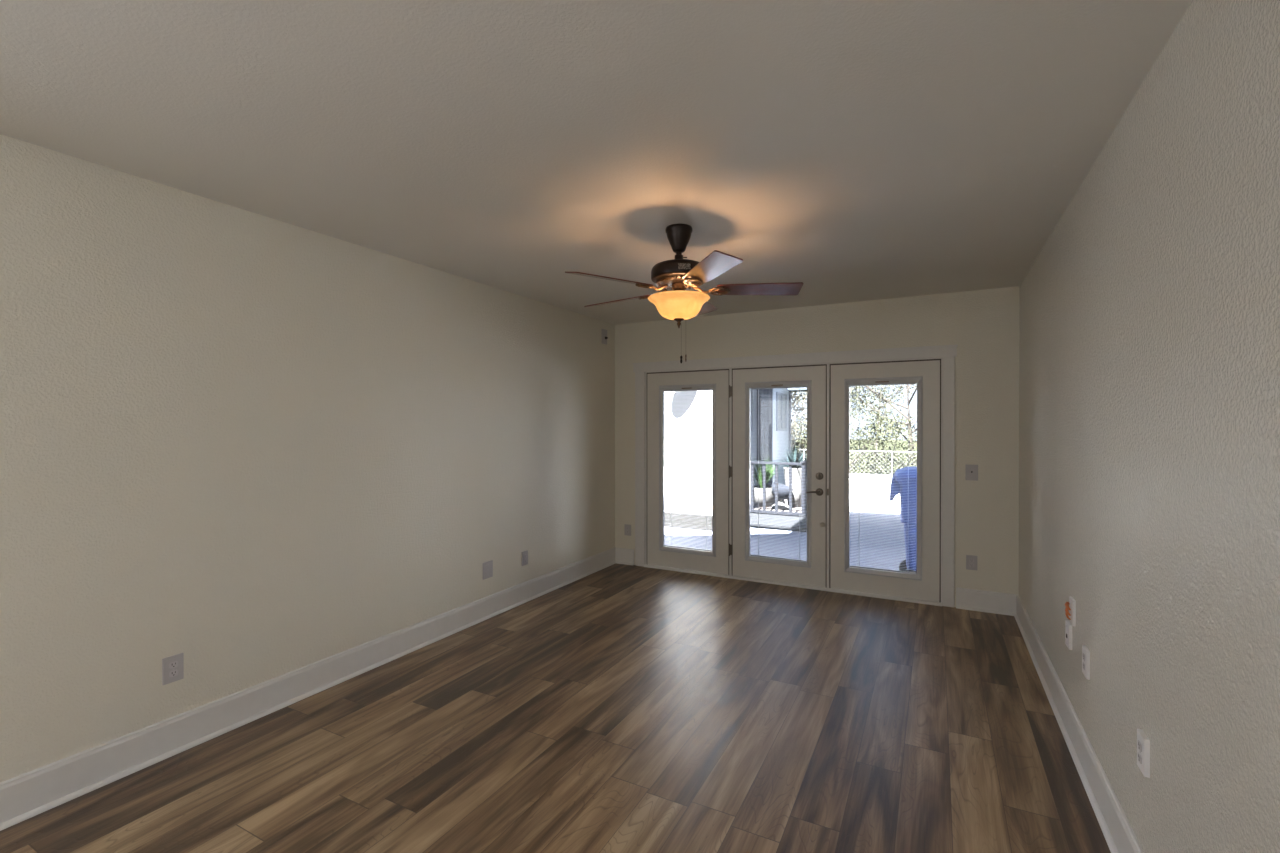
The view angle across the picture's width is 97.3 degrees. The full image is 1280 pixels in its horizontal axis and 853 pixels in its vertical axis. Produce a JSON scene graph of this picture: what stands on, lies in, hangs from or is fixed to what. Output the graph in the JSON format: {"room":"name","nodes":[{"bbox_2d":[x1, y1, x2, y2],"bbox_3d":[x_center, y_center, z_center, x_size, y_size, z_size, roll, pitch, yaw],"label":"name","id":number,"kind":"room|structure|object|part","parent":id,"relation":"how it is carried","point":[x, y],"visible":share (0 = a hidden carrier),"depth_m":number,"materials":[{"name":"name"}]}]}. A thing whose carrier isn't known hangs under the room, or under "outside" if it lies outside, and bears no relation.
{"room":"empty living room","nodes":[
{"label":"empty living room","id":0,"kind":"room"},
{"bbox_2d":[0,134,614,782],"bbox_3d":[-2.244,0.201,2.586,0.160,2.600,8.491,0,0,28],"label":"wall","id":1,"kind":"structure","parent":0,"point":[254,448],"depth_m":2.82,"materials":[{"name":"beige paint"}]},
{"bbox_2d":[162,653,183,684],"bbox_3d":[-2.147,1.115,2.593,0.011,0.120,0.080,0,0,28],"label":"wall outlet","id":2,"kind":"object","parent":1,"relation":"attached to","point":[172,666],"visible":1,"depth_m":2.59,"materials":[{"name":"white plastic"}]},
{"bbox_2d":[169,670,177,676],"bbox_3d":[-2.144,1.135,2.591,0.003,0.028,0.034,0,0,28],"label":"socket","id":3,"kind":"object","parent":2,"relation":"attached to","point":[172,673],"depth_m":2.59,"materials":[{"name":"white plastic"}]},
{"bbox_2d":[169,661,177,668],"bbox_3d":[-2.144,1.095,2.591,0.003,0.028,0.034,0,0,28],"label":"socket","id":4,"kind":"object","parent":2,"relation":"attached to","point":[172,664],"depth_m":2.59,"materials":[{"name":"white plastic"}]},
{"bbox_2d":[0,547,615,830],"bbox_3d":[-2.196,1.419,2.475,0.032,0.165,8.331,0,0,28],"label":"baseboard","id":5,"kind":"structure","parent":1,"relation":"attached to","point":[25,796],"depth_m":2.81,"materials":[{"name":"white paint"}]},
{"bbox_2d":[483,560,492,579],"bbox_3d":[-1.192,1.123,4.413,0.011,0.128,0.105,0,0,28],"label":"blank cover plate","id":6,"kind":"object","parent":1,"relation":"attached to","point":[487,566],"visible":1,"depth_m":4.41,"materials":[{"name":"white plastic"}]},
{"bbox_2d":[522,550,527,565],"bbox_3d":[-0.982,1.125,4.812,0.011,0.118,0.076,0,0,28],"label":"wall outlet","id":7,"kind":"object","parent":1,"relation":"attached to","point":[525,553],"visible":1,"depth_m":4.81,"materials":[{"name":"white plastic"}]},
{"bbox_2d":[602,329,607,344],"bbox_3d":[-0.365,-0.949,5.953,0.035,0.155,0.100,0,0,28],"label":"wall jack plate","id":8,"kind":"object","parent":1,"relation":"attached to","point":[604,332],"visible":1,"depth_m":5.95,"materials":[{"name":"white plastic"}]},
{"bbox_2d":[0,563,1110,852],"bbox_3d":[-0.610,1.565,1.563,4.010,0.120,8.511,0,0,28],"label":"floor","id":9,"kind":"structure","parent":0,"point":[616,708],"depth_m":2.64,"materials":[{"name":"brown wood"}]},
{"bbox_2d":[0,0,1191,324],"bbox_3d":[-0.577,-1.170,1.615,4.010,0.150,8.651,0,0,28],"label":"ceiling","id":10,"kind":"structure","parent":0,"point":[846,150],"depth_m":2.00,"materials":[{"name":"paint"}]},
{"bbox_2d":[565,223,802,362],"bbox_3d":[0.213,-0.725,3.162,1.299,0.752,1.286,0,0,28],"label":"ceiling fan","id":11,"kind":"object","parent":10,"relation":"hanging from","point":[680,304],"visible":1,"depth_m":3.04,"materials":[{"name":"brown wood"}]},
{"bbox_3d":[-0.148,-0.756,2.887,0.463,0.006,0.143,0,13,-34],"label":"blade","id":12,"kind":"part","parent":11,"relation":"part of","materials":[{"name":"brown wood"}]},
{"bbox_3d":[-0.125,-0.758,3.400,0.463,0.006,0.143,0,13,38],"label":"blade","id":13,"kind":"part","parent":11,"relation":"part of","materials":[{"name":"brown wood"}]},
{"bbox_3d":[0.216,-0.656,3.129,0.344,0.120,0.344,0,0,28],"label":"lamp shade","id":14,"kind":"part","parent":11,"relation":"part of","materials":[{"name":"orange glass"}]},
{"bbox_3d":[0.369,-0.758,3.537,0.143,0.006,0.463,-14,-5,20],"label":"blade","id":15,"kind":"part","parent":11,"relation":"part of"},
{"bbox_3d":[0.333,-0.755,2.708,0.143,0.006,0.463,13,-3,-15],"label":"blade","id":16,"kind":"part","parent":11,"relation":"part of","materials":[{"name":"wood"}]},
{"bbox_3d":[0.652,-0.757,3.109,0.463,0.006,0.143,0,-13,2],"label":"blade","id":17,"kind":"part","parent":11,"relation":"part of","materials":[{"name":"brown wood"}]},
{"bbox_2d":[664,506,905,570],"bbox_3d":[3.645,1.730,8.027,17.000,0.200,6.609,0,0,28],"label":"ground","id":18,"kind":"structure","parent":0,"point":[857,509],"depth_m":8.06,"materials":[{"name":"grey concrete"}]},
{"bbox_2d":[664,390,711,530],"bbox_3d":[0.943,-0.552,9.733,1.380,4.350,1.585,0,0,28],"label":"building","id":19,"kind":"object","parent":18,"relation":"on","point":[683,414],"visible":0.25,"depth_m":9.04,"materials":[{"name":"white paint"}]},
{"bbox_2d":[750,512,806,531],"bbox_3d":[2.724,1.583,10.294,1.300,0.074,3.150,0,0,28],"label":"terrace slab","id":20,"kind":"object","parent":18,"relation":"on","point":[769,515],"visible":0.18,"depth_m":9.20,"materials":[{"name":"grey concrete"}]},
{"bbox_2d":[755,499,800,512],"bbox_3d":[2.976,1.542,10.839,1.200,0.006,1.910,0,0,28],"label":"paving","id":21,"kind":"object","parent":20,"relation":"on","point":[768,508],"depth_m":10.46,"materials":[{"name":"grey concrete"}]},
{"bbox_2d":[750,457,780,506],"bbox_3d":[2.376,1.053,10.980,0.815,0.970,0.780,0,0,28],"label":"potted grass plant","id":22,"kind":"object","parent":21,"relation":"on","point":[768,478],"visible":0.53,"depth_m":10.81,"materials":[{"name":"green plant"}]},
{"bbox_3d":[2.396,1.358,11.002,0.560,0.360,0.560,0,0,28],"label":"pot","id":23,"kind":"part","parent":22,"relation":"part of","materials":[{"name":"white ceramic"}]},
{"bbox_2d":[771,482,792,509],"bbox_3d":[2.667,1.297,10.577,0.405,0.485,0.400,0,0,28],"label":"bowl planter","id":24,"kind":"object","parent":21,"relation":"on","point":[786,487],"visible":0.61,"depth_m":10.48,"materials":[{"name":"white ceramic"}]},
{"bbox_2d":[771,482,792,499],"bbox_3d":[2.667,1.214,10.576,0.405,0.320,0.400,0,0,28],"label":"bowl","id":25,"kind":"object","parent":24,"relation":"on","point":[786,487],"depth_m":10.46,"materials":[{"name":"ceramic"}]},
{"bbox_2d":[778,445,806,507],"bbox_3d":[2.963,0.943,10.816,0.922,1.192,0.881,0,0,28],"label":"agave","id":26,"kind":"object","parent":21,"relation":"on","point":[795,457],"visible":0.56,"depth_m":10.69,"materials":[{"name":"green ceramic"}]},
{"bbox_2d":[750,461,806,516],"bbox_3d":[2.382,1.068,9.878,1.080,0.960,0.090,0,0,28],"label":"deck railing","id":27,"kind":"object","parent":20,"relation":"on","point":[803,464],"visible":0.7,"depth_m":9.79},
{"bbox_3d":[2.382,1.505,9.880,1.080,0.045,0.060,0,0,28],"label":"rail","id":28,"kind":"part","parent":27,"relation":"part of","materials":[{"name":"white metal"}]},
{"bbox_3d":[2.382,0.643,9.877,1.080,0.040,0.090,0,0,28],"label":"rail","id":29,"kind":"part","parent":27,"relation":"part of","materials":[{"name":"white metal"}]},
{"bbox_3d":[2.816,1.069,9.651,0.090,0.960,0.090,0,0,28],"label":"post","id":30,"kind":"part","parent":27,"relation":"part of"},
{"bbox_2d":[889,467,916,573],"bbox_3d":[3.016,1.031,5.816,0.808,1.215,0.644,0,0,24],"label":"covered grill","id":31,"kind":"object","parent":18,"relation":"on","point":[906,470],"visible":0.27,"depth_m":5.67,"materials":[{"name":"blue fabric"}]},
{"bbox_3d":[2.690,0.638,5.958,0.095,0.260,0.480,0,0,24],"label":"handle","id":32,"kind":"part","parent":31,"relation":"part of","materials":[{"name":"blue fabric"}]},
{"bbox_3d":[3.040,0.485,5.804,0.756,0.123,0.644,0,0,24],"label":"lid","id":33,"kind":"part","parent":31,"relation":"part of","materials":[{"name":"blue fabric"}]},
{"bbox_2d":[783,467,800,507],"bbox_3d":[2.965,1.164,10.816,0.420,0.750,0.420,0,0,28],"label":"pot","id":34,"kind":"object","parent":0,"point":[797,474],"depth_m":10.67,"materials":[{"name":"white ceramic"}]},
{"bbox_2d":[615,286,1018,606],"bbox_3d":[1.396,0.190,5.379,3.690,2.600,0.160,0,0,28],"label":"wall","id":35,"kind":"structure","parent":0,"point":[984,324],"depth_m":4.67,"materials":[{"name":"beige paint"}]},
{"bbox_2d":[615,547,633,565],"bbox_3d":[-0.169,1.405,6.097,0.225,0.165,0.032,0,0,28],"label":"baseboard","id":36,"kind":"structure","parent":35,"relation":"attached to","point":[622,555],"depth_m":6.10,"materials":[{"name":"white paint"}]},
{"bbox_3d":[-0.172,1.478,6.091,0.225,0.019,0.017,0,0,28],"label":"shoe moulding","id":37,"kind":"part","parent":36,"relation":"part of","materials":[{"name":"white paint"}]},
{"bbox_2d":[624,524,630,535],"bbox_3d":[-0.133,1.119,6.090,0.080,0.118,0.011,0,0,28],"label":"wall outlet","id":38,"kind":"object","parent":35,"relation":"attached to","point":[627,528],"visible":1,"depth_m":6.09,"materials":[{"name":"white plastic"}]},
{"bbox_2d":[635,372,644,566],"bbox_3d":[0.002,0.454,6.011,0.114,2.069,0.020,0,0,28],"label":"trim","id":39,"kind":"structure","parent":35,"relation":"attached to","point":[639,376],"depth_m":6.00,"materials":[{"name":"white paint"}]},
{"bbox_2d":[647,370,728,574],"bbox_3d":[0.484,0.454,5.794,0.899,2.024,0.068,0,0,28],"label":"door","id":40,"kind":"structure","parent":35,"relation":"in","point":[716,559],"depth_m":5.78,"materials":[{"name":"white paint"}]},
{"bbox_3d":[0.325,0.439,5.887,0.002,1.614,0.016,0,0,28],"label":"blind cord","id":41,"kind":"part","parent":40,"relation":"part of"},
{"bbox_3d":[0.487,0.441,5.787,0.542,1.637,0.003,0,0,28],"label":"glass pane","id":42,"kind":"part","parent":40,"relation":"part of","materials":[{"name":"clear glass"}]},
{"bbox_3d":[0.489,0.437,5.791,0.630,1.732,0.068,0,0,28],"label":"glazing frame","id":43,"kind":"part","parent":40,"relation":"part of","materials":[{"name":"white"}]},
{"bbox_3d":[0.493,1.252,5.801,0.536,0.011,0.015,0,0,28],"label":"blind rail","id":44,"kind":"part","parent":40,"relation":"part of","materials":[{"name":"white plastic"}]},
{"bbox_3d":[0.675,0.440,5.703,0.002,1.614,0.016,0,0,28],"label":"blind cord","id":45,"kind":"part","parent":40,"relation":"part of","materials":[{"name":"white"}]},
{"bbox_2d":[729,366,828,586],"bbox_3d":[1.298,0.456,5.342,0.941,2.024,0.112,0,0,28],"label":"door","id":46,"kind":"structure","parent":35,"relation":"in","point":[812,572],"depth_m":5.33,"materials":[{"name":"white paint"}]},
{"bbox_3d":[1.146,0.441,5.456,0.002,1.614,0.016,0,0,28],"label":"blind cord","id":47,"kind":"part","parent":46,"relation":"part of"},
{"bbox_3d":[1.310,0.439,5.360,0.630,1.732,0.068,0,0,28],"label":"glazing frame","id":48,"kind":"part","parent":46,"relation":"part of","materials":[{"name":"white"}]},
{"bbox_3d":[1.314,1.254,5.371,0.536,0.011,0.015,0,0,28],"label":"blind rail","id":49,"kind":"part","parent":46,"relation":"part of","materials":[{"name":"white plastic"}]},
{"bbox_3d":[1.595,0.600,5.157,0.150,0.068,0.060,0,0,28],"label":"handle","id":50,"kind":"part","parent":46,"relation":"part of","materials":[{"name":"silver metal"}]},
{"bbox_2d":[644,564,941,605],"bbox_3d":[1.331,1.491,5.430,2.785,0.039,0.240,0,0,28],"label":"trim","id":51,"kind":"structure","parent":35,"relation":"attached to","point":[647,565],"depth_m":5.22,"materials":[{"name":"white paint"}]},
{"bbox_2d":[645,357,942,602],"bbox_3d":[1.327,0.446,5.417,2.821,2.089,0.160,0,0,28],"label":"trim","id":52,"kind":"structure","parent":35,"relation":"attached to","point":[941,358],"depth_m":5.15,"materials":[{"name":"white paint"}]},
{"bbox_2d":[632,344,957,371],"bbox_3d":[1.268,-0.627,5.336,3.034,0.097,0.030,0,0,28],"label":"trim","id":53,"kind":"structure","parent":35,"relation":"attached to","point":[939,351],"depth_m":5.19,"materials":[{"name":"white paint"}]},
{"bbox_2d":[830,360,939,601],"bbox_3d":[2.126,0.457,4.931,0.876,2.024,0.068,0,0,28],"label":"door","id":54,"kind":"structure","parent":35,"relation":"in","point":[923,585],"depth_m":4.89,"materials":[{"name":"white paint"}]},
{"bbox_3d":[1.957,0.443,5.030,0.002,1.614,0.016,0,0,28],"label":"blind cord","id":55,"kind":"part","parent":54,"relation":"part of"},
{"bbox_3d":[2.119,0.445,4.930,0.542,1.637,0.003,0,0,28],"label":"glass pane","id":56,"kind":"part","parent":54,"relation":"part of","materials":[{"name":"clear glass"}]},
{"bbox_3d":[2.125,1.256,4.945,0.536,0.011,0.015,0,0,28],"label":"blind rail","id":57,"kind":"part","parent":54,"relation":"part of","materials":[{"name":"white plastic"}]},
{"bbox_3d":[2.121,0.440,4.934,0.630,1.732,0.068,0,0,28],"label":"glazing frame","id":58,"kind":"part","parent":54,"relation":"part of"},
{"bbox_3d":[2.306,0.444,4.847,0.002,1.614,0.016,0,0,28],"label":"blind cord","id":59,"kind":"part","parent":54,"relation":"part of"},
{"bbox_2d":[942,357,954,606],"bbox_3d":[2.557,0.459,4.670,0.088,2.069,0.020,0,0,28],"label":"trim","id":60,"kind":"structure","parent":35,"relation":"attached to","point":[948,524],"depth_m":4.66,"materials":[{"name":"white paint"}]},
{"bbox_2d":[966,555,976,569],"bbox_3d":[2.707,1.111,4.599,0.080,0.118,0.011,0,0,28],"label":"wall outlet","id":61,"kind":"object","parent":35,"relation":"attached to","point":[971,561],"visible":1,"depth_m":4.60,"materials":[{"name":"white plastic"}]},
{"bbox_2d":[966,465,977,480],"bbox_3d":[2.703,0.376,4.591,0.088,0.128,0.025,0,0,28],"label":"light switch","id":62,"kind":"object","parent":35,"relation":"attached to","point":[971,470],"visible":1,"depth_m":4.59,"materials":[{"name":"white plastic"}]},
{"bbox_2d":[956,587,1015,615],"bbox_3d":[2.787,1.411,4.545,0.416,0.165,0.032,0,0,28],"label":"baseboard","id":63,"kind":"structure","parent":35,"relation":"attached to","point":[967,599],"depth_m":4.54,"materials":[{"name":"white paint"}]},
{"bbox_3d":[2.784,1.484,4.539,0.416,0.019,0.017,0,0,28],"label":"shoe moulding","id":64,"kind":"part","parent":63,"relation":"part of","materials":[{"name":"white paint"}]},
{"bbox_2d":[791,440,916,472],"bbox_3d":[21.404,2.002,40.782,80.000,0.200,67.900,0,0,28],"label":"ground","id":65,"kind":"structure","parent":0,"point":[906,441],"depth_m":46.11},
{"bbox_2d":[750,388,806,485],"bbox_3d":[1.840,-0.062,12.542,4.400,3.200,3.320,0,0,28],"label":"building","id":66,"kind":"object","parent":65,"relation":"on","point":[758,420],"visible":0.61,"depth_m":12.24,"materials":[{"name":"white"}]},
{"bbox_3d":[2.684,0.234,12.127,0.320,2.110,0.029,0,0,28],"label":"screen door","id":67,"kind":"part","parent":66,"relation":"part of","materials":[{"name":"grey metal"}]},
{"bbox_2d":[791,391,806,439],"bbox_3d":[4.527,-0.657,18.384,3.795,5.297,3.224,0,0,28],"label":"tree","id":68,"kind":"object","parent":65,"relation":"on","point":[794,394],"visible":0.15,"depth_m":17.70,"materials":[{"name":"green plant"}]},
{"bbox_2d":[791,414,806,459],"bbox_3d":[4.240,0.888,14.926,1.590,2.445,1.486,0,0,-28],"label":"desert shrub","id":69,"kind":"object","parent":65,"relation":"on","point":[796,423],"visible":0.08,"depth_m":14.89,"materials":[{"name":"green plant"}]},
{"bbox_2d":[798,389,877,420],"bbox_3d":[9.113,-0.687,26.537,4.208,5.294,4.031,0,0,28],"label":"tree","id":70,"kind":"object","parent":65,"relation":"on","point":[857,389],"visible":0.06,"depth_m":25.97,"materials":[{"name":"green plant"}]},
{"bbox_2d":[791,412,900,474],"bbox_3d":[5.099,0.877,14.318,2.759,2.525,1.358,0,0,17],"label":"desert shrub","id":71,"kind":"object","parent":65,"relation":"on","point":[867,439],"visible":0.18,"depth_m":14.06,"materials":[{"name":"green plant"}]},
{"bbox_2d":[850,474,899,508],"bbox_3d":[6.779,1.504,10.339,7.600,1.035,0.260,0,0,28],"label":"wall","id":72,"kind":"structure","parent":65,"relation":"on","point":[870,478],"depth_m":11.33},
{"bbox_2d":[799,449,916,474],"bbox_3d":[6.779,0.741,10.336,7.601,0.490,0.022,0,0,28],"label":"wire fence","id":73,"kind":"object","parent":72,"relation":"on","point":[892,458],"visible":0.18,"depth_m":11.27,"materials":[{"name":"grey metal"}]},
{"bbox_3d":[6.779,0.506,10.335,7.600,0.020,0.020,0,0,28],"label":"rail","id":74,"kind":"part","parent":73,"relation":"part of","materials":[{"name":"metal"}]},
{"bbox_3d":[5.031,0.743,11.254,0.020,0.480,0.020,0,0,5],"label":"post","id":75,"kind":"part","parent":73,"relation":"part of","materials":[{"name":"metal"}]},
{"bbox_2d":[850,417,916,474],"bbox_3d":[6.408,0.847,14.401,2.695,2.593,1.651,0,0,28],"label":"desert shrub","id":76,"kind":"object","parent":65,"relation":"on","point":[899,423],"visible":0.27,"depth_m":14.25,"materials":[{"name":"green plant"}]},
{"bbox_2d":[850,384,916,463],"bbox_3d":[7.884,-0.436,16.494,4.087,4.872,3.830,0,0,-19],"label":"tree","id":77,"kind":"object","parent":65,"relation":"on","point":[872,391],"visible":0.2,"depth_m":16.26,"materials":[{"name":"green plant"}]},
{"bbox_2d":[852,384,916,473],"bbox_3d":[9.240,-0.067,21.415,4.047,4.098,3.772,0,0,-26],"label":"tree","id":78,"kind":"object","parent":65,"relation":"on","point":[897,386],"visible":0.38,"depth_m":20.95,"materials":[{"name":"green plant"}]},
{"bbox_2d":[897,433,916,466],"bbox_3d":[7.356,0.890,13.291,2.352,2.400,1.800,0,0,28],"label":"desert shrub","id":79,"kind":"object","parent":65,"relation":"on","point":[915,433],"visible":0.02,"depth_m":13.52,"materials":[{"name":"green plant"}]},
{"bbox_2d":[1019,0,1279,852],"bbox_3d":[1.164,0.208,0.796,0.160,2.600,8.491,0,0,28],"label":"wall","id":80,"kind":"structure","parent":0,"point":[1149,312],"depth_m":1.55,"materials":[{"name":"beige paint"}]},
{"bbox_2d":[1065,620,1071,649],"bbox_3d":[2.086,1.014,2.743,0.018,0.118,0.082,0,0,28],"label":"phone jack plate","id":81,"kind":"object","parent":80,"relation":"attached to","point":[1068,626],"visible":1,"depth_m":2.71,"materials":[{"name":"white plastic"}]},
{"bbox_2d":[1065,596,1075,625],"bbox_3d":[2.042,0.876,2.679,0.034,0.118,0.078,0,0,28],"label":"cable plate","id":82,"kind":"object","parent":80,"relation":"attached to","point":[1071,605],"visible":1,"depth_m":2.66,"materials":[{"name":"white plastic"}]},
{"bbox_3d":[2.052,0.876,2.674,0.013,0.118,0.078,0,0,28],"label":"plate","id":83,"kind":"part","parent":82,"relation":"part of","materials":[{"name":"white plastic"}]},
{"bbox_2d":[1014,595,1143,852],"bbox_3d":[1.042,1.426,0.775,0.032,0.165,8.331,0,0,28],"label":"baseboard","id":84,"kind":"structure","parent":80,"relation":"attached to","point":[1120,837],"depth_m":2.45,"materials":[{"name":"white paint"}]},
{"bbox_2d":[1082,645,1089,679],"bbox_3d":[1.924,1.016,2.433,0.016,0.120,0.082,0,0,28],"label":"wall outlet","id":85,"kind":"object","parent":80,"relation":"attached to","point":[1085,651],"visible":1,"depth_m":2.41,"materials":[{"name":"white plastic"}]},
{"bbox_2d":[1137,729,1149,777],"bbox_3d":[1.569,1.018,1.759,0.018,0.114,0.072,0,0,28],"label":"wall outlet","id":86,"kind":"object","parent":80,"relation":"attached to","point":[1143,743],"visible":1,"depth_m":1.74,"materials":[{"name":"white plastic"}]},
{"bbox_2d":[1138,752,1141,763],"bbox_3d":[1.563,1.036,1.762,0.003,0.026,0.032,0,0,28],"label":"socket","id":87,"kind":"object","parent":86,"relation":"attached to","point":[1139,753],"depth_m":1.76,"materials":[{"name":"white plastic"}]},
{"bbox_2d":[1138,740,1141,751],"bbox_3d":[1.563,0.999,1.762,0.003,0.026,0.032,0,0,28],"label":"socket","id":88,"kind":"object","parent":86,"relation":"attached to","point":[1139,741],"depth_m":1.76,"materials":[{"name":"white plastic"}]}
]}

